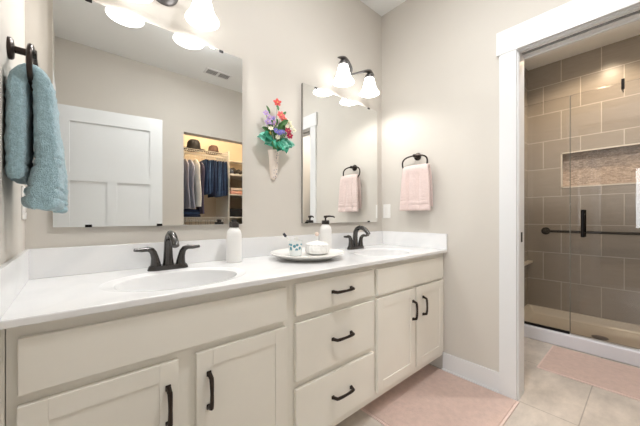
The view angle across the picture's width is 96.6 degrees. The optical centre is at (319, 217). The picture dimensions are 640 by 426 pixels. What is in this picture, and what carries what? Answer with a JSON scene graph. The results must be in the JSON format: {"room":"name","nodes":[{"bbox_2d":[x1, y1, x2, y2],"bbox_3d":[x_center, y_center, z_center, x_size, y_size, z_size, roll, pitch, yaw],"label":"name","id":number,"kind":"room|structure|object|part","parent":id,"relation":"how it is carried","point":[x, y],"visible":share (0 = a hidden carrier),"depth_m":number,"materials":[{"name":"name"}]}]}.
{"room":"bathroom","nodes":[
{"label":"bathroom","id":0,"kind":"room"},
{"bbox_2d":[0,0,24,265],"bbox_3d":[-0.403,-0.315,0.167,0.120,2.802,2.220,0,0,-41],"label":"wall","id":1,"kind":"structure","parent":0,"point":[12,12],"depth_m":0.78,"materials":[{"name":"beige paint"}]},
{"bbox_2d":[6,36,38,94],"bbox_3d":[-0.829,-0.420,0.796,0.056,0.142,0.217,0,0,-41],"label":"towel ring","id":2,"kind":"object","parent":1,"relation":"attached to","point":[29,52],"visible":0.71,"depth_m":0.76,"materials":[{"name":"black metal"}]},
{"bbox_3d":[-0.846,-0.462,0.781,0.012,0.058,0.058,0,0,-41],"label":"wall plate","id":3,"kind":"part","parent":2,"relation":"part of","materials":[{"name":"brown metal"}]},
{"bbox_3d":[-0.825,-0.462,0.799,0.046,0.025,0.025,0,0,-41],"label":"post","id":4,"kind":"part","parent":2,"relation":"part of","materials":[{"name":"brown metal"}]},
{"bbox_2d":[4,63,65,211],"bbox_3d":[-0.808,-0.214,0.815,0.124,0.395,0.218,0,0,-41],"label":"hand towel","id":5,"kind":"object","parent":2,"relation":"hanging from","point":[32,128],"visible":1,"depth_m":0.75,"materials":[{"name":"teal fabric"}]},
{"bbox_2d":[21,186,26,219],"bbox_3d":[-1.041,-0.050,1.004,0.008,0.116,0.080,0,0,-41],"label":"wall outlet","id":6,"kind":"object","parent":1,"relation":"attached to","point":[23,209],"visible":0.62,"depth_m":0.97,"materials":[{"name":"white plastic"}]},
{"bbox_2d":[25,0,381,248],"bbox_3d":[-0.318,-0.315,1.787,2.367,2.802,0.120,0,0,-41],"label":"wall","id":7,"kind":"structure","parent":0,"point":[281,45],"depth_m":1.70,"materials":[{"name":"beige paint"}]},
{"bbox_2d":[53,0,241,226],"bbox_3d":[-0.728,-0.420,1.339,0.771,0.923,0.020,0,0,-41],"label":"wall mirror","id":8,"kind":"object","parent":7,"relation":"attached to","point":[150,116],"visible":0.99,"depth_m":1.27,"materials":[{"name":"grey mirror"}]},
{"bbox_2d":[130,0,218,30],"bbox_3d":[-0.674,-1.027,1.269,0.429,0.201,0.197,0,0,-41],"label":"vanity light","id":9,"kind":"object","parent":7,"relation":"attached to","point":[200,15],"visible":1,"depth_m":1.36,"materials":[{"name":"frosted glass"},{"name":"oil rubbed bronze"}]},
{"bbox_3d":[-0.764,-0.986,1.161,0.151,0.118,0.151,0,0,-41],"label":"lamp shade","id":10,"kind":"part","parent":9,"relation":"part of","materials":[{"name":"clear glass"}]},
{"bbox_3d":[-0.553,-0.986,1.343,0.151,0.118,0.151,0,0,-41],"label":"lamp shade","id":11,"kind":"part","parent":9,"relation":"part of","materials":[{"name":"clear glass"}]},
{"bbox_2d":[29,231,382,279],"bbox_3d":[-0.272,0.173,1.734,2.126,0.111,0.020,0,0,-41],"label":"backsplash","id":12,"kind":"structure","parent":7,"relation":"attached to","point":[77,260],"depth_m":1.25,"materials":[{"name":"white stone"}]},
{"bbox_2d":[268,149,279,179],"bbox_3d":[-0.269,-0.314,1.716,0.076,0.176,0.050,0,0,-41],"label":"vase","id":13,"kind":"object","parent":7,"relation":"attached to","point":[273,155],"visible":0.95,"depth_m":1.71,"materials":[{"name":"ceramic"}]},
{"bbox_2d":[257,98,295,153],"bbox_3d":[-0.244,-0.539,1.685,0.079,0.328,0.257,0,0,41],"label":"bouquet","id":14,"kind":"object","parent":13,"relation":"in","point":[283,144],"visible":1,"depth_m":1.68,"materials":[{"name":"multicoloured plant"}]},
{"bbox_3d":[-0.250,-0.679,1.679,0.047,0.048,0.023,0,0,-41],"label":"flower","id":15,"kind":"part","parent":14,"relation":"part of","materials":[{"name":"pink plant"}]},
{"bbox_3d":[-0.230,-0.605,1.688,0.054,0.049,0.018,0,0,-41],"label":"flower","id":16,"kind":"part","parent":14,"relation":"part of","materials":[{"name":"pink plant"}]},
{"bbox_2d":[301,83,376,222],"bbox_3d":[0.179,-0.420,2.123,0.779,0.923,0.020,0,0,-41],"label":"wall mirror","id":17,"kind":"object","parent":7,"relation":"attached to","point":[339,135],"visible":1,"depth_m":2.06,"materials":[{"name":"grey mirror"}]},
{"bbox_2d":[332,56,379,97],"bbox_3d":[0.251,-1.027,2.068,0.429,0.201,0.197,0,0,-41],"label":"vanity light","id":18,"kind":"object","parent":7,"relation":"attached to","point":[343,78],"visible":1,"depth_m":2.02,"materials":[{"name":"frosted glass"},{"name":"dark bronze metal"}]},
{"bbox_3d":[0.161,-0.986,1.960,0.151,0.118,0.151,0,0,-41],"label":"lamp shade","id":19,"kind":"part","parent":18,"relation":"part of","materials":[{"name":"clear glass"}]},
{"bbox_3d":[0.190,-1.076,2.016,0.068,0.056,0.224,0,0,22],"label":"arm","id":20,"kind":"part","parent":18,"relation":"part of","materials":[{"name":"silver metal"}]},
{"bbox_3d":[0.311,-1.076,2.121,0.224,0.056,0.068,0,0,-14],"label":"arm","id":21,"kind":"part","parent":18,"relation":"part of","materials":[{"name":"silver metal"}]},
{"bbox_3d":[0.371,-0.986,2.142,0.151,0.118,0.151,0,0,-41],"label":"lamp shade","id":22,"kind":"part","parent":18,"relation":"part of","materials":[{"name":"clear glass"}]},
{"bbox_2d":[360,0,405,15],"bbox_3d":[1.169,-1.766,1.526,4.276,0.100,2.460,0,0,-41],"label":"ceiling","id":23,"kind":"structure","parent":0,"point":[381,7],"depth_m":2.30,"materials":[{"name":"white paint"}]},
{"bbox_2d":[382,0,572,371],"bbox_3d":[1.297,-0.315,1.636,0.120,2.802,2.220,0,0,-41],"label":"wall","id":24,"kind":"structure","parent":0,"point":[440,63],"depth_m":1.97,"materials":[{"name":"beige paint"}]},
{"bbox_2d":[383,204,389,217],"bbox_3d":[0.560,-0.050,2.392,0.008,0.116,0.070,0,0,-41],"label":"light switch","id":25,"kind":"object","parent":24,"relation":"attached to","point":[386,207],"visible":1,"depth_m":2.39,"materials":[{"name":"white plastic"}]},
{"bbox_2d":[402,153,427,168],"bbox_3d":[0.727,-0.420,2.161,0.056,0.142,0.217,0,0,-41],"label":"towel ring","id":26,"kind":"object","parent":24,"relation":"attached to","point":[417,156],"visible":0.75,"depth_m":2.16,"materials":[{"name":"black metal"}]},
{"bbox_2d":[399,163,432,210],"bbox_3d":[0.721,-0.221,2.133,0.080,0.346,0.255,0,0,-41],"label":"hand towel","id":27,"kind":"object","parent":26,"relation":"hanging from","point":[416,192],"visible":1,"depth_m":2.10,"materials":[{"name":"pink fabric"}]},
{"bbox_2d":[442,352,498,392],"bbox_3d":[1.423,1.022,1.389,0.014,0.128,1.682,0,0,-41],"label":"baseboard","id":28,"kind":"structure","parent":24,"relation":"attached to","point":[488,377],"depth_m":1.87,"materials":[{"name":"white paint"}]},
{"bbox_2d":[496,0,639,400],"bbox_3d":[1.435,-0.022,1.368,0.022,2.217,1.044,0,0,-41],"label":"door frame","id":29,"kind":"structure","parent":24,"relation":"in","point":[573,14],"depth_m":1.69,"materials":[{"name":"white paint"}]},
{"bbox_2d":[517,4,639,399],"bbox_3d":[1.488,0.041,1.416,0.120,2.090,0.857,0,0,-41],"label":"doorway","id":30,"kind":"structure","parent":24,"relation":"in","point":[626,15],"depth_m":1.69,"materials":[{"name":"white paint"}]},
{"bbox_2d":[524,17,639,59],"bbox_3d":[1.546,-0.014,1.454,0.018,2.200,1.040,0,0,-41],"label":"trim","id":31,"kind":"structure","parent":24,"relation":"in","point":[636,19],"depth_m":1.56,"materials":[{"name":"white paint"}]},
{"bbox_2d":[335,337,639,425],"bbox_3d":[1.169,1.111,1.526,4.276,0.050,2.460,0,0,-41],"label":"floor","id":32,"kind":"structure","parent":0,"point":[548,398],"depth_m":1.64,"materials":[{"name":"tile"}]},
{"bbox_2d":[0,280,288,425],"bbox_3d":[-0.587,0.667,1.084,0.800,0.838,0.588,0,0,-41],"label":"base cabinet","id":33,"kind":"object","parent":32,"relation":"on","point":[218,358],"visible":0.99,"depth_m":0.84,"materials":[{"name":"beige paint"}]},
{"bbox_3d":[-0.570,0.688,0.770,0.343,0.500,0.018,0,0,-41],"label":"door","id":34,"kind":"part","parent":33,"relation":"part of","materials":[{"name":"beige paint"}]},
{"bbox_3d":[-0.445,0.566,0.842,0.016,0.125,0.036,0,0,-41],"label":"pull handle","id":35,"kind":"part","parent":33,"relation":"part of","materials":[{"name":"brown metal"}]},
{"bbox_3d":[-0.353,0.566,0.921,0.016,0.125,0.036,0,0,-41],"label":"pull handle","id":36,"kind":"part","parent":33,"relation":"part of","materials":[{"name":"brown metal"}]},
{"bbox_2d":[0,231,447,329],"bbox_3d":[-0.092,0.239,1.526,2.126,0.244,0.568,0,0,-41],"label":"countertop","id":37,"kind":"structure","parent":33,"relation":"on","point":[38,285],"depth_m":1.15,"materials":[{"name":"white stone"}]},
{"bbox_2d":[133,230,199,270],"bbox_3d":[-0.662,0.143,1.250,0.185,0.170,0.201,0,0,7],"label":"faucet","id":38,"kind":"object","parent":37,"relation":"on","point":[171,241],"visible":1,"depth_m":1.24,"materials":[{"name":"brown metal"}]},
{"bbox_3d":[-0.729,0.169,1.205,0.103,0.087,0.042,0,0,-41],"label":"lever handle","id":39,"kind":"part","parent":38,"relation":"part of","materials":[{"name":"brown metal"}]},
{"bbox_3d":[-0.668,0.218,1.257,0.162,0.021,0.054,0,0,-41],"label":"plate","id":40,"kind":"part","parent":38,"relation":"part of","materials":[{"name":"brown metal"}]},
{"bbox_3d":[-0.635,0.136,1.218,0.046,0.156,0.156,0,0,-41],"label":"spout","id":41,"kind":"part","parent":38,"relation":"part of","materials":[{"name":"brown metal"}]},
{"bbox_3d":[-0.608,0.169,1.309,0.103,0.087,0.042,0,0,-41],"label":"lever handle","id":42,"kind":"part","parent":38,"relation":"part of","materials":[{"name":"brown metal"}]},
{"bbox_2d":[98,267,245,291],"bbox_3d":[-0.527,0.295,1.084,0.500,0.133,0.380,0,0,-41],"label":"sink","id":43,"kind":"object","parent":37,"relation":"in","point":[189,277],"depth_m":1.17,"materials":[{"name":"white ceramic"}]},
{"bbox_2d":[226,219,241,262],"bbox_3d":[-0.438,0.120,1.452,0.075,0.217,0.075,0,0,-41],"label":"soap bottle","id":44,"kind":"object","parent":37,"relation":"on","point":[234,236],"visible":1,"depth_m":1.42,"materials":[{"name":"white"}]},
{"bbox_2d":[270,248,344,261],"bbox_3d":[-0.069,0.210,1.586,0.412,0.036,0.412,0,0,-41],"label":"platter","id":45,"kind":"object","parent":37,"relation":"on","point":[281,253],"visible":0.77,"depth_m":1.52,"materials":[{"name":"white ceramic"}]},
{"bbox_2d":[289,240,301,255],"bbox_3d":[-0.138,0.173,1.605,0.078,0.086,0.078,0,0,-41],"label":"toothbrush cup","id":46,"kind":"object","parent":45,"relation":"on","point":[295,247],"visible":0.91,"depth_m":1.57,"materials":[{"name":"ceramic"}]},
{"bbox_2d":[305,232,328,254],"bbox_3d":[-0.018,0.151,1.660,0.141,0.130,0.141,0,0,-41],"label":"glass jar","id":47,"kind":"object","parent":45,"relation":"on","point":[316,247],"visible":1,"depth_m":1.61,"materials":[{"name":"white"}]},
{"bbox_3d":[-0.018,0.134,1.660,0.133,0.053,0.133,0,0,-41],"label":"lid","id":48,"kind":"part","parent":47,"relation":"part of","materials":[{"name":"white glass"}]},
{"bbox_2d":[320,215,334,248],"bbox_3d":[0.044,0.108,1.888,0.099,0.240,0.080,0,0,-41],"label":"soap bottle","id":49,"kind":"object","parent":37,"relation":"on","point":[325,229],"visible":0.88,"depth_m":1.85,"materials":[{"name":"white"}]},
{"bbox_2d":[344,225,369,249],"bbox_3d":[0.265,0.143,2.050,0.185,0.170,0.201,0,0,7],"label":"faucet","id":50,"kind":"object","parent":37,"relation":"on","point":[353,244],"visible":0.98,"depth_m":2.04,"materials":[{"name":"brown metal"}]},
{"bbox_3d":[0.198,0.169,2.006,0.103,0.087,0.042,0,0,-41],"label":"lever handle","id":51,"kind":"part","parent":50,"relation":"part of","materials":[{"name":"brown metal"}]},
{"bbox_3d":[0.259,0.218,2.058,0.162,0.021,0.054,0,0,-41],"label":"plate","id":52,"kind":"part","parent":50,"relation":"part of","materials":[{"name":"brown metal"}]},
{"bbox_3d":[0.292,0.136,2.019,0.046,0.156,0.156,0,0,-41],"label":"spout","id":53,"kind":"part","parent":50,"relation":"part of","materials":[{"name":"brown metal"}]},
{"bbox_3d":[0.319,0.169,2.110,0.103,0.087,0.042,0,0,-41],"label":"lever handle","id":54,"kind":"part","parent":50,"relation":"part of","materials":[{"name":"brown metal"}]},
{"bbox_2d":[348,248,413,255],"bbox_3d":[0.408,0.295,1.892,0.500,0.133,0.380,0,0,-41],"label":"sink","id":55,"kind":"object","parent":37,"relation":"in","point":[365,251],"depth_m":2.04,"materials":[{"name":"white ceramic"}]},
{"bbox_3d":[-0.269,0.688,1.030,0.346,0.500,0.018,0,0,-41],"label":"door","id":56,"kind":"part","parent":33,"relation":"part of","materials":[{"name":"beige paint"}]},
{"bbox_2d":[289,265,373,425],"bbox_3d":[-0.078,0.667,1.523,0.543,0.838,0.588,0,0,-41],"label":"base cabinet","id":57,"kind":"object","parent":32,"relation":"on","point":[331,315],"visible":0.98,"depth_m":1.29,"materials":[{"name":"beige paint"}]},
{"bbox_3d":[0.088,0.823,1.338,0.505,0.226,0.018,0,0,-41],"label":"drawer","id":58,"kind":"part","parent":57,"relation":"part of","materials":[{"name":"beige paint"}]},
{"bbox_3d":[0.088,0.558,1.338,0.505,0.240,0.018,0,0,-41],"label":"drawer","id":59,"kind":"part","parent":57,"relation":"part of","materials":[{"name":"beige paint"}]},
{"bbox_3d":[0.088,0.342,1.338,0.505,0.134,0.018,0,0,-41],"label":"drawer","id":60,"kind":"part","parent":57,"relation":"part of","materials":[{"name":"beige paint"}]},
{"bbox_3d":[0.115,0.821,1.325,0.136,0.016,0.036,0,0,-41],"label":"pull handle","id":61,"kind":"part","parent":57,"relation":"part of","materials":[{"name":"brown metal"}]},
{"bbox_3d":[0.115,0.556,1.325,0.136,0.016,0.036,0,0,-41],"label":"pull handle","id":62,"kind":"part","parent":57,"relation":"part of","materials":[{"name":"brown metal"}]},
{"bbox_3d":[0.115,0.340,1.325,0.136,0.016,0.036,0,0,-41],"label":"pull handle","id":63,"kind":"part","parent":57,"relation":"part of","materials":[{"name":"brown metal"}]},
{"bbox_2d":[373,253,442,399],"bbox_3d":[0.423,0.667,1.957,0.782,0.838,0.588,0,0,-41],"label":"base cabinet","id":64,"kind":"object","parent":32,"relation":"on","point":[408,293],"visible":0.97,"depth_m":1.69,"materials":[{"name":"beige paint"}]},
{"bbox_3d":[0.442,0.688,1.644,0.373,0.501,0.018,0,0,-41],"label":"door","id":65,"kind":"part","parent":64,"relation":"part of","materials":[{"name":"beige paint"}]},
{"bbox_3d":[0.578,0.567,1.726,0.016,0.125,0.036,0,0,-41],"label":"pull handle","id":66,"kind":"part","parent":64,"relation":"part of","materials":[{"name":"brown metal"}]},
{"bbox_3d":[0.668,0.563,1.803,0.016,0.125,0.036,0,0,-41],"label":"pull handle","id":67,"kind":"part","parent":64,"relation":"part of","materials":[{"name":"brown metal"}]},
{"bbox_3d":[0.730,0.688,1.893,0.347,0.501,0.018,0,0,-41],"label":"door","id":68,"kind":"part","parent":64,"relation":"part of","materials":[{"name":"beige paint"}]},
{"bbox_2d":[360,364,518,425],"bbox_3d":[0.696,1.080,1.636,0.748,0.012,0.570,0,0,-41],"label":"bath rug","id":69,"kind":"object","parent":32,"relation":"on","point":[431,396],"visible":0.89,"depth_m":1.63,"materials":[{"name":"pink fabric"}]},
{"bbox_2d":[524,304,639,366],"bbox_3d":[2.553,1.030,2.386,0.814,0.112,1.532,0,0,-41],"label":"shower pan","id":70,"kind":"object","parent":32,"relation":"on","point":[627,334],"visible":0.93,"depth_m":2.53,"materials":[{"name":"white plastic"}]},
{"bbox_2d":[524,78,639,349],"bbox_3d":[2.279,-0.020,2.150,0.113,1.988,1.531,0,0,-41],"label":"shower enclosure","id":71,"kind":"object","parent":70,"relation":"on","point":[583,212],"visible":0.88,"depth_m":2.37,"materials":[{"name":"clear glass"}]},
{"bbox_3d":[2.139,0.051,2.312,0.113,0.220,0.023,0,0,-41],"label":"bar handle","id":72,"kind":"part","parent":71,"relation":"part of","materials":[{"name":"black metal"}]},
{"bbox_3d":[2.338,-0.025,2.081,0.010,1.978,0.772,0,0,-41],"label":"door","id":73,"kind":"part","parent":71,"relation":"part of","materials":[{"name":"clear glass"}]},
{"bbox_2d":[621,78,624,92],"bbox_3d":[2.280,-0.990,2.144,0.057,0.098,0.018,0,0,-41],"label":"hook","id":74,"kind":"object","parent":71,"relation":"attached to","point":[623,79],"visible":1,"depth_m":2.13,"materials":[{"name":"black metal"}]},
{"bbox_2d":[537,346,639,400],"bbox_3d":[2.042,1.080,1.900,0.525,0.012,0.865,0,0,-41],"label":"bath rug","id":75,"kind":"object","parent":32,"relation":"on","point":[618,378],"visible":1,"depth_m":1.99,"materials":[{"name":"pink fabric"}]},
{"bbox_2d":[524,20,639,70],"bbox_3d":[2.182,-1.677,2.072,1.788,0.030,1.542,0,0,-41],"label":"ceiling","id":76,"kind":"structure","parent":0,"point":[630,30],"depth_m":2.76,"materials":[{"name":"white paint"}]},
{"bbox_2d":[528,35,639,324],"bbox_3d":[2.883,-0.315,2.703,0.103,2.802,1.742,0,0,-41],"label":"wall","id":77,"kind":"structure","parent":0,"point":[605,121],"depth_m":2.85,"materials":[{"name":"tile"}]},
{"bbox_2d":[541,227,639,234],"bbox_3d":[2.752,0.150,2.728,0.067,0.080,1.032,0,0,-41],"label":"grab bar","id":78,"kind":"object","parent":77,"relation":"attached to","point":[545,230],"visible":1,"depth_m":2.80,"materials":[{"name":"black metal"}]},
{"bbox_3d":[1.639,-0.315,2.700,1.788,2.802,0.120,0,0,-41],"label":"wall","id":79,"kind":"structure","parent":0,"visible":0},
{"bbox_2d":[524,67,527,306],"bbox_3d":[2.040,-0.345,2.962,0.840,2.742,0.008,0,0,-41],"label":"wall","id":80,"kind":"structure","parent":79,"relation":"attached to","point":[525,69],"depth_m":3.17,"materials":[{"name":"tile"}]},
{"bbox_2d":[524,260,532,265],"bbox_3d":[2.111,0.500,2.986,0.699,0.023,0.046,0,0,-41],"label":"stone ledge","id":81,"kind":"object","parent":80,"relation":"attached to","point":[527,262],"visible":0.46,"depth_m":3.10,"materials":[{"name":"beige stone"}]}
]}

